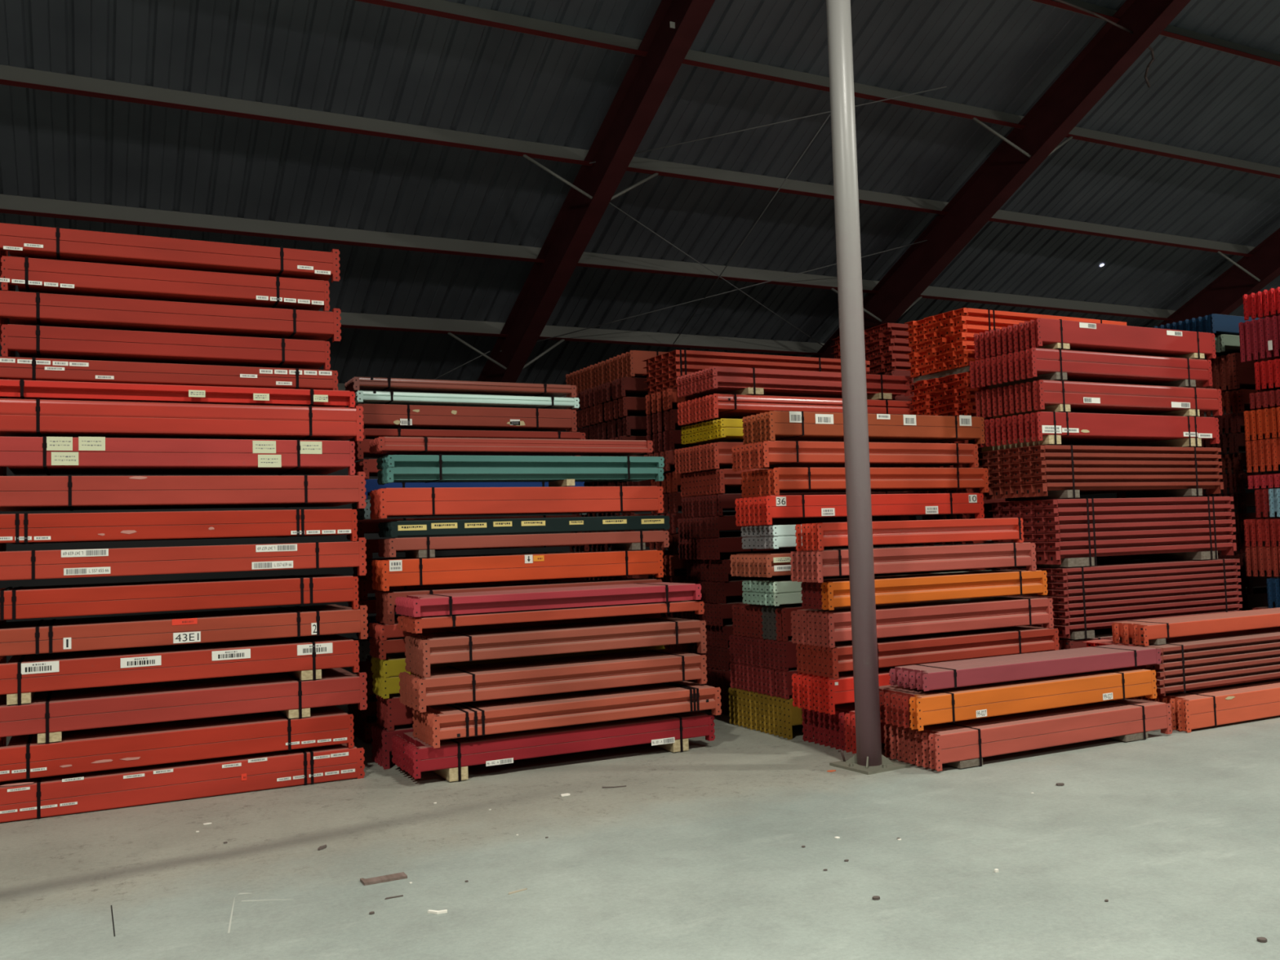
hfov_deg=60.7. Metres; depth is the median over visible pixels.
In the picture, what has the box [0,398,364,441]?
bundle
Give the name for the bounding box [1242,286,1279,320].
bundle
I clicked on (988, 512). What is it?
bundle
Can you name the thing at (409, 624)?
bundle
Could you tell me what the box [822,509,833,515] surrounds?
print
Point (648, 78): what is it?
rafter
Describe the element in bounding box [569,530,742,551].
bundle
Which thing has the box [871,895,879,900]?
chip
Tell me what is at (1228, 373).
bundle
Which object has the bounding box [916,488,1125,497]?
bundle
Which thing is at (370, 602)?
bundle
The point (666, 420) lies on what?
bundle
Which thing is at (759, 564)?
bundle
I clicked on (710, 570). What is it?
bundle
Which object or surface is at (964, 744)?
bundle
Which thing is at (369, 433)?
bundle
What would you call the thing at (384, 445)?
bundle
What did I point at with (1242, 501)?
bundle
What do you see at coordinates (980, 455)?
bundle
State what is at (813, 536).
bundle
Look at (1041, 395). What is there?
bundle
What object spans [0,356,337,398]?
bundle
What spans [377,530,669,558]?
bundle
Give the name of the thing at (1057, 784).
chip
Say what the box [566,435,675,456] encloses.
bundle
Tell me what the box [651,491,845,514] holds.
bundle
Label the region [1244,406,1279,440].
bundle
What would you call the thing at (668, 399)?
bundle
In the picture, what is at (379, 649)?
bundle
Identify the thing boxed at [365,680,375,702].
bundle
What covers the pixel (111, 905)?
floor crack
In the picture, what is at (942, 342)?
bundle
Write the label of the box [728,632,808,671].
bundle
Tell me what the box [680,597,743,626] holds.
bundle
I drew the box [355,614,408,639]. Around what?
bundle
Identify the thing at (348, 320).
roof purlin
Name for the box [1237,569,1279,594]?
bundle
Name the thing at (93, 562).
bundle
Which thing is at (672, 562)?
bundle
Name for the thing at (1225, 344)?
bundle
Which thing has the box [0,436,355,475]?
bundle
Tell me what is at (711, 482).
bundle
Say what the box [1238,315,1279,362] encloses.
bundle
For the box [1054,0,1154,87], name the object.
cable
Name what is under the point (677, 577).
bundle
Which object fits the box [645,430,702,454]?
bundle
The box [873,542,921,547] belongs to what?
bundle
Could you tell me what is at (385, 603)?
bundle
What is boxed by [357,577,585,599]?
bundle
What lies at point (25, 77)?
roof purlin
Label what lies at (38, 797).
bundle
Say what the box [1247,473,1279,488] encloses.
bundle
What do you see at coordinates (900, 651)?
bundle
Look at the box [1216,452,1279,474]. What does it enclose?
bundle
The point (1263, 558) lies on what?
bundle
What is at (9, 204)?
roof purlin
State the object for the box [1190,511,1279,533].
bundle
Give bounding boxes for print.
[391,562,400,569]
[777,566,791,569]
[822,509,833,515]
[927,507,936,512]
[1044,426,1059,431]
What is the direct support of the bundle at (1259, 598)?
on the bundle
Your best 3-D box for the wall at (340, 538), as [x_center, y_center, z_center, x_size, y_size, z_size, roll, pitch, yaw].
[-0.205,0.916,19.230,35.000,3.396,0.150,0,-3,-27]
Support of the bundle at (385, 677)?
on the bundle at (392, 713)
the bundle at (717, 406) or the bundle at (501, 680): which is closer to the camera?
the bundle at (501, 680)
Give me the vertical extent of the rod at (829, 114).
2.015 m
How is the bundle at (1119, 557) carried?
on the bundle
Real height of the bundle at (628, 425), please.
0.207 m
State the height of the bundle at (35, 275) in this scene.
0.224 m
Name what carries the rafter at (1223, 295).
attached to the ceiling
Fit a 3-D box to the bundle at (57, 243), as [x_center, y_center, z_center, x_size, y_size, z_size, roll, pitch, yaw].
[-3.303,-1.505,7.714,2.160,0.232,0.865,0,-3,-27]
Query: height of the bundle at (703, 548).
0.199 m
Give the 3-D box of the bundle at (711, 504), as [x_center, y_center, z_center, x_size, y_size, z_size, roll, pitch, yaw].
[1.558,0.237,10.623,2.338,0.199,0.733,0,-3,-27]
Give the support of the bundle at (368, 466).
on the bundle at (371, 484)
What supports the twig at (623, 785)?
on the floor
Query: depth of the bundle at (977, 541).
10.22 m
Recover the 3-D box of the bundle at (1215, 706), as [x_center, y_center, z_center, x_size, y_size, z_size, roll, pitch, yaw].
[4.982,1.803,9.093,2.300,0.242,0.733,0,-3,-27]
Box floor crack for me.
[111,905,115,936]
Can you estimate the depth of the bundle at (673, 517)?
10.63 m
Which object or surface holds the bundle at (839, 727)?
on the floor
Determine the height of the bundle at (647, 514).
0.207 m
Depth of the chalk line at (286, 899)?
4.98 m
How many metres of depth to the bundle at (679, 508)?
12.10 m
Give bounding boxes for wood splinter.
[508,888,527,894]
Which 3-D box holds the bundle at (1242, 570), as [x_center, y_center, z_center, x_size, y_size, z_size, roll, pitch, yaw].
[7.037,0.870,11.960,2.300,0.210,0.667,0,-3,-27]
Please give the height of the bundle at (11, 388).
0.119 m
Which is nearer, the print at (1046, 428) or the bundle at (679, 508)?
the print at (1046, 428)
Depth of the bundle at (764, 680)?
8.79 m
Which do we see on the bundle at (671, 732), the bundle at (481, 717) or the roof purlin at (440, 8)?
the bundle at (481, 717)
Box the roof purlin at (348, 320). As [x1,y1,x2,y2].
[1,289,824,355]
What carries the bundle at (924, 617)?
on the bundle at (900, 651)
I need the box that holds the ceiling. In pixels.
[0,0,1279,445]
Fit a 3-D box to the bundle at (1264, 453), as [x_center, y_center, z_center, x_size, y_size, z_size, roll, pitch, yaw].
[6.976,-0.250,10.671,2.300,0.310,0.799,0,-3,-27]
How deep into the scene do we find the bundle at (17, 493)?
7.16 m
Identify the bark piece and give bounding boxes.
[317,844,326,850]
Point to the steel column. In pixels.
(868, 759)
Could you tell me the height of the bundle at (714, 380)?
0.248 m
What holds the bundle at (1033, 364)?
on the bundle at (1041, 395)
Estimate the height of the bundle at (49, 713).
0.272 m
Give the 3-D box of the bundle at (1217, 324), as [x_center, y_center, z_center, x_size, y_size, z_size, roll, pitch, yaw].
[6.687,-1.583,11.996,2.302,0.204,0.761,0,-3,-27]
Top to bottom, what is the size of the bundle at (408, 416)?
0.206 m
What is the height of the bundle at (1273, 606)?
0.190 m
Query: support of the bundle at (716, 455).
on the bundle at (711, 482)
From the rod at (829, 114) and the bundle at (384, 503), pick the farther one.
the rod at (829, 114)
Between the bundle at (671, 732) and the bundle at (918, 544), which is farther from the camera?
the bundle at (918, 544)
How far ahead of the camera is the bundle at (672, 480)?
10.74 m
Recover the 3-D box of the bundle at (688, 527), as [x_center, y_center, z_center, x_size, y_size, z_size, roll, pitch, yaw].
[1.531,0.434,10.612,2.332,0.199,0.733,0,-3,-27]
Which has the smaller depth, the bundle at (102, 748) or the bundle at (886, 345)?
the bundle at (102, 748)
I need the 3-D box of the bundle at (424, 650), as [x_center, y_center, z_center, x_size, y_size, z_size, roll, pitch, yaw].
[-0.598,1.218,8.107,2.216,0.256,0.535,0,-3,-27]
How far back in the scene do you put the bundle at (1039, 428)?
9.60 m
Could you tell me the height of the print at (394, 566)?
0.050 m
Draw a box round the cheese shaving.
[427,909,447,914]
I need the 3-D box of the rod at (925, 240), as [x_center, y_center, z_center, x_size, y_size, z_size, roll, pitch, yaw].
[1.321,-2.677,15.456,6.651,1.528,0.013,-2,-3,1]
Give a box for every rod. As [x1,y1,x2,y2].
[433,351,489,379]
[499,240,927,351]
[589,85,946,164]
[608,202,823,346]
[672,114,830,344]
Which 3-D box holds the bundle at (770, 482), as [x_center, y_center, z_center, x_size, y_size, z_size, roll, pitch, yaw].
[1.927,0.021,9.297,2.255,0.222,0.535,0,-3,-27]
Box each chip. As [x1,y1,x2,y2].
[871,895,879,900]
[1056,782,1064,786]
[1256,937,1266,942]
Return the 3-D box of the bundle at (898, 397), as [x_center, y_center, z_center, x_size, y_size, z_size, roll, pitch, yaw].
[3.654,-0.838,12.899,2.315,0.242,0.787,0,-3,-27]
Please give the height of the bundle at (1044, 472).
0.453 m
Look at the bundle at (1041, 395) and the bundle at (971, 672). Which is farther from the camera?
the bundle at (1041, 395)
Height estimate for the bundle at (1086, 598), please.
0.607 m
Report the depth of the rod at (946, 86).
12.70 m
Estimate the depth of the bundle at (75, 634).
7.14 m
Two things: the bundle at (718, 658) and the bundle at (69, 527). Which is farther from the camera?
the bundle at (718, 658)
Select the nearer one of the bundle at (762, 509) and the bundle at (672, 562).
the bundle at (762, 509)
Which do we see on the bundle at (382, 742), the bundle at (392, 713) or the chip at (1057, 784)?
the bundle at (392, 713)
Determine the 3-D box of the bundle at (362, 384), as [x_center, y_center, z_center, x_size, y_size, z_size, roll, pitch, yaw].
[-1.552,-0.788,9.595,1.998,0.117,0.403,0,-3,-27]
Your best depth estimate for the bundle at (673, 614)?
10.71 m
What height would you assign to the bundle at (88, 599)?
0.235 m
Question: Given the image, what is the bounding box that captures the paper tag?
[670,21,675,28]
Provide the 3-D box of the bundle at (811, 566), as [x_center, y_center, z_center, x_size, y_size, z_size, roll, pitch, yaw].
[2.159,0.635,8.569,2.173,0.233,0.403,0,-3,-27]
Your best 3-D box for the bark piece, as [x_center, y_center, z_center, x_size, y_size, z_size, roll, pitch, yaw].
[-1.688,1.954,5.815,0.033,0.009,0.080,-2,-3,11]
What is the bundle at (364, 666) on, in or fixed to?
on the bundle at (369, 686)
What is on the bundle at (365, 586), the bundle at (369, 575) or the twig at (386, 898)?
the bundle at (369, 575)
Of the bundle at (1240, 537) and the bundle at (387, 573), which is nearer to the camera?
the bundle at (387, 573)
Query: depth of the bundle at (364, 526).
9.09 m
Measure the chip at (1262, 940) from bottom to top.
0.010 m
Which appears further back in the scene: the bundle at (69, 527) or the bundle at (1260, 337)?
the bundle at (1260, 337)
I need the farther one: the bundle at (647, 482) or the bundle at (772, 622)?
the bundle at (647, 482)
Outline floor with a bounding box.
[0,586,1279,959]
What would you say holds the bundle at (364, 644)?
on the bundle at (364, 666)
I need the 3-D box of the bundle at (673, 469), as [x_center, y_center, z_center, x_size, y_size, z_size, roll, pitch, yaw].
[0.502,-0.111,12.608,2.358,0.207,1.687,0,-3,-27]
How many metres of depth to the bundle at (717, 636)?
9.85 m
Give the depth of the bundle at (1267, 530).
10.36 m
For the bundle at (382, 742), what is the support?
on the floor
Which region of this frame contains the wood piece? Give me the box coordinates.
[360,871,407,885]
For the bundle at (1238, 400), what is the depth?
11.40 m
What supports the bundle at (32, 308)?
on the bundle at (37, 341)
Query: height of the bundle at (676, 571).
0.207 m
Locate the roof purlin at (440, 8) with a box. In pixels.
[353,0,1279,178]
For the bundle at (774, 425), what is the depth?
9.07 m
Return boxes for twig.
[384,894,403,899]
[601,785,626,788]
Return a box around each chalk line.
[227,897,235,933]
[240,898,293,902]
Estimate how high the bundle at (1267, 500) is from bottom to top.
0.272 m
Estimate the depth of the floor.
5.42 m
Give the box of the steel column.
[826,0,910,774]
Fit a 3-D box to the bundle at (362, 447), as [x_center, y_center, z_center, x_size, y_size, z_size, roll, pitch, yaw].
[-1.552,-0.244,9.661,2.008,0.168,0.535,0,-3,-27]
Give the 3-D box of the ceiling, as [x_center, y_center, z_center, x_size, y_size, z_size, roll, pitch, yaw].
[6.538,-5.889,5.504,34.680,8.541,31.227,0,-3,-27]
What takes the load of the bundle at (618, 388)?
on the bundle at (624, 406)
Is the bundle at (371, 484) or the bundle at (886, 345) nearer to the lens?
the bundle at (371, 484)
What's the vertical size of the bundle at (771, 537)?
0.184 m
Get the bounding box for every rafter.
[447,0,715,382]
[813,0,1191,358]
[1156,227,1279,326]
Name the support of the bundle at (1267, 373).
on the bundle at (1271, 398)
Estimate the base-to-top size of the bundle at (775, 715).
0.310 m
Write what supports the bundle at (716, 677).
on the bundle at (724, 700)
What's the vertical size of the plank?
0.054 m
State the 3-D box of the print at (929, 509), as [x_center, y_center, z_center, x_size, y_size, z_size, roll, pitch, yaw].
[2.472,0.255,9.258,0.106,0.042,0.001,0,-3,-27]
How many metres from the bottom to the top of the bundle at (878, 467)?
0.242 m
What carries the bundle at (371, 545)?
on the bundle at (369, 575)
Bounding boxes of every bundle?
[0,222,340,282]
[0,256,329,311]
[0,288,341,343]
[0,324,330,369]
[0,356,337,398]
[0,379,355,407]
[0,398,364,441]
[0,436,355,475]
[0,471,366,511]
[0,508,357,551]
[0,537,366,580]
[0,573,359,626]
[0,604,368,656]
[0,634,359,705]
[0,667,367,743]
[0,705,354,782]
[0,743,364,822]
[344,376,577,397]
[346,515,582,539]
[347,596,395,613]
[349,427,585,441]
[349,636,370,661]
[351,498,586,519]
[352,551,577,579]
[353,439,580,461]
[354,390,579,408]
[354,403,577,431]
[354,458,381,479]
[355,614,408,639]
[356,652,404,681]
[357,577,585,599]
[364,479,584,499]
[364,538,589,559]
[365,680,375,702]
[368,436,653,455]
[368,613,661,640]
[368,635,416,659]
[369,485,663,519]
[370,644,665,698]
[371,550,663,591]
[371,724,413,769]
[374,577,662,624]
[376,453,664,486]
[376,693,413,730]
[377,515,670,537]
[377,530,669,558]
[391,711,715,782]
[395,582,701,617]
[397,600,704,633]
[399,648,706,712]
[404,617,706,677]
[412,680,721,748]
[564,377,647,410]
[565,350,668,395]
[565,396,668,431]
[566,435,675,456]
[568,416,668,439]
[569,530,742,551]
[570,513,663,533]
[571,507,682,516]
[583,480,742,493]
[585,568,687,580]
[623,455,715,473]
[642,349,870,395]
[643,450,675,471]
[644,388,702,414]
[645,408,719,435]
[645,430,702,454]
[648,511,736,533]
[648,532,742,555]
[648,573,754,582]
[649,547,848,575]
[650,471,706,493]
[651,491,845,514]
[660,595,742,617]
[664,640,709,652]
[674,441,912,474]
[676,366,912,399]
[676,393,913,426]
[677,515,916,538]
[678,535,917,559]
[680,417,871,444]
[680,468,911,497]
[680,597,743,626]
[681,491,916,517]
[683,574,797,604]
[685,557,736,582]
[685,662,736,693]
[688,640,734,671]
[692,618,734,648]
[705,684,730,715]
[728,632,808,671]
[728,662,823,699]
[728,686,813,739]
[729,551,797,577]
[731,440,978,471]
[731,603,812,641]
[734,493,984,525]
[740,466,989,497]
[740,524,802,548]
[742,410,985,444]
[742,569,982,605]
[789,542,1036,582]
[790,595,1053,648]
[791,653,1025,715]
[795,517,1023,551]
[795,625,1059,679]
[800,569,1048,609]
[801,700,892,753]
[831,322,911,374]
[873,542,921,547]
[877,370,914,392]
[878,466,915,467]
[879,667,1157,730]
[883,697,1172,771]
[888,644,1161,691]
[889,392,913,407]
[905,307,1126,377]
[908,372,992,419]
[914,439,1086,445]
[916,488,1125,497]
[919,447,983,467]
[921,540,997,545]
[922,503,1136,522]
[960,555,1133,570]
[968,347,1213,389]
[973,318,1216,359]
[974,379,1222,418]
[974,411,1219,451]
[978,444,1223,502]
[982,498,1036,503]
[987,496,1236,567]
[1000,559,1242,639]
[1028,627,1119,653]
[1082,626,1279,696]
[1111,607,1279,645]
[1131,678,1279,732]
[1153,313,1259,335]
[1189,493,1255,513]
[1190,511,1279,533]
[1191,352,1279,391]
[1195,432,1279,454]
[1196,388,1271,417]
[1202,472,1279,494]
[1204,333,1239,359]
[1205,412,1244,434]
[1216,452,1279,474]
[1217,532,1278,553]
[1217,551,1246,573]
[1232,586,1275,610]
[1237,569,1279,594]
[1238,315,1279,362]
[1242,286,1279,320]
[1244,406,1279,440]
[1244,518,1279,546]
[1244,545,1279,577]
[1245,438,1279,472]
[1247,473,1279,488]
[1249,389,1279,408]
[1252,605,1275,609]
[1253,358,1279,390]
[1254,488,1279,517]
[1266,577,1279,608]
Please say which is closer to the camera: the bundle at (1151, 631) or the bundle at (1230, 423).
the bundle at (1151, 631)
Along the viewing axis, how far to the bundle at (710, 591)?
9.88 m
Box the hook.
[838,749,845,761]
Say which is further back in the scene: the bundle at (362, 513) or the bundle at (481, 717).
the bundle at (362, 513)
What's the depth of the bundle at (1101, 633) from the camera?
9.28 m
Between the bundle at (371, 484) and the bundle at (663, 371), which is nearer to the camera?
the bundle at (371, 484)
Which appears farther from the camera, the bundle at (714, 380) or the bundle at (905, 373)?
the bundle at (905, 373)
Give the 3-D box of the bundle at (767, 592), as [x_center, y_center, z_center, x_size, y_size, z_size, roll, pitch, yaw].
[1.936,0.899,9.240,2.283,0.188,0.527,0,-3,-27]
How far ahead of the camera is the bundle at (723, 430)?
10.08 m
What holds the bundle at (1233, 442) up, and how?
on the bundle at (1237, 462)
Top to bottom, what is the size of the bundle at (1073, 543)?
0.583 m
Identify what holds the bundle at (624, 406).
on the bundle at (628, 425)
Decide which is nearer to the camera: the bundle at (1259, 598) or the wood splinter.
the wood splinter
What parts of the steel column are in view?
plate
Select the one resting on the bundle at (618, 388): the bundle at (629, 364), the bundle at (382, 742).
the bundle at (629, 364)
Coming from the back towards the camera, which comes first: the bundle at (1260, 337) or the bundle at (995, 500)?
the bundle at (995, 500)
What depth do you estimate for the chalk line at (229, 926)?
4.74 m
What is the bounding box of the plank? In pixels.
[913,365,970,382]
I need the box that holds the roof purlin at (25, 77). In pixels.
[0,64,1254,257]
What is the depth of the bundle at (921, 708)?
7.58 m
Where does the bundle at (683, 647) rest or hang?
on the bundle
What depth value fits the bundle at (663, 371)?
10.96 m
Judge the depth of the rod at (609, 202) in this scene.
14.88 m
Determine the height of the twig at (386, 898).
0.005 m
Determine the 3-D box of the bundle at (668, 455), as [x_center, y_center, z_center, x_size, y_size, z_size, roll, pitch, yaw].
[1.135,-0.175,11.380,2.300,0.205,0.607,0,-3,-27]
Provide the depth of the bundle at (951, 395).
10.31 m
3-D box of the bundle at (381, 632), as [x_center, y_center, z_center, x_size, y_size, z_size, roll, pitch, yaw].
[-0.937,1.106,8.540,2.295,0.110,0.395,0,-3,-27]
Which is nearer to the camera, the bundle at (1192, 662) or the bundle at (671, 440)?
the bundle at (1192, 662)
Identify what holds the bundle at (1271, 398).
on the bundle at (1265, 422)
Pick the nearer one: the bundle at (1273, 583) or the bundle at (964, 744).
the bundle at (964, 744)
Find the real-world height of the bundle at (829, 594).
0.205 m
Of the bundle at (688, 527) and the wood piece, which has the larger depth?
the bundle at (688, 527)
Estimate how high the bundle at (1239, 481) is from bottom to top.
0.210 m
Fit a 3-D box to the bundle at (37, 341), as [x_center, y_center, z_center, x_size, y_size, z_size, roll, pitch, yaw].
[-3.289,-0.856,7.677,2.019,0.209,0.865,0,-3,-27]
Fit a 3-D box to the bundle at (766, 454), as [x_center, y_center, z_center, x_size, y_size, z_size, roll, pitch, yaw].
[1.833,-0.193,9.264,2.240,0.212,0.535,0,-3,-27]
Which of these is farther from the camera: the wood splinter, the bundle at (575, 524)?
the bundle at (575, 524)
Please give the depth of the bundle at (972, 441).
10.37 m
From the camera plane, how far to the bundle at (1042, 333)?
9.65 m
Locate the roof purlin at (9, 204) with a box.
[0,194,1176,320]
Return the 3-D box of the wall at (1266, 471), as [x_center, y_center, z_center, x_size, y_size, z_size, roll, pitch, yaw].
[22.410,-4.343,13.430,0.150,11.910,31.200,0,-3,-27]
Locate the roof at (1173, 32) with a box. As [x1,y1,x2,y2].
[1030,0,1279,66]
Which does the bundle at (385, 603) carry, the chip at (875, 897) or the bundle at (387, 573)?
the bundle at (387, 573)
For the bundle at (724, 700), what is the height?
0.199 m
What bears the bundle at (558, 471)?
on the bundle at (384, 503)
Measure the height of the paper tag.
0.060 m
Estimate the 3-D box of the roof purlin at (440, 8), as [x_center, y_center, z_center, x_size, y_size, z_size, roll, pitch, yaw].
[2.935,-4.558,12.986,34.900,0.231,0.231,0,-3,-27]
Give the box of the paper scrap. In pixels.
[560,793,569,796]
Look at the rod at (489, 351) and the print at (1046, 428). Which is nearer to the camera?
the print at (1046, 428)
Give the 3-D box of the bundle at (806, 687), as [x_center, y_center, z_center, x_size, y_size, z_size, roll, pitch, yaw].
[2.279,1.581,8.638,2.324,0.250,0.528,0,-3,-27]
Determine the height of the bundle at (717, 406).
0.224 m
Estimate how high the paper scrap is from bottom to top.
0.006 m
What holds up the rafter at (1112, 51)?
attached to the ceiling
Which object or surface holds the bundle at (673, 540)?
on the bundle at (672, 562)
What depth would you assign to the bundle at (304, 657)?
7.10 m
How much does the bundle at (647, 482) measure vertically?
0.207 m

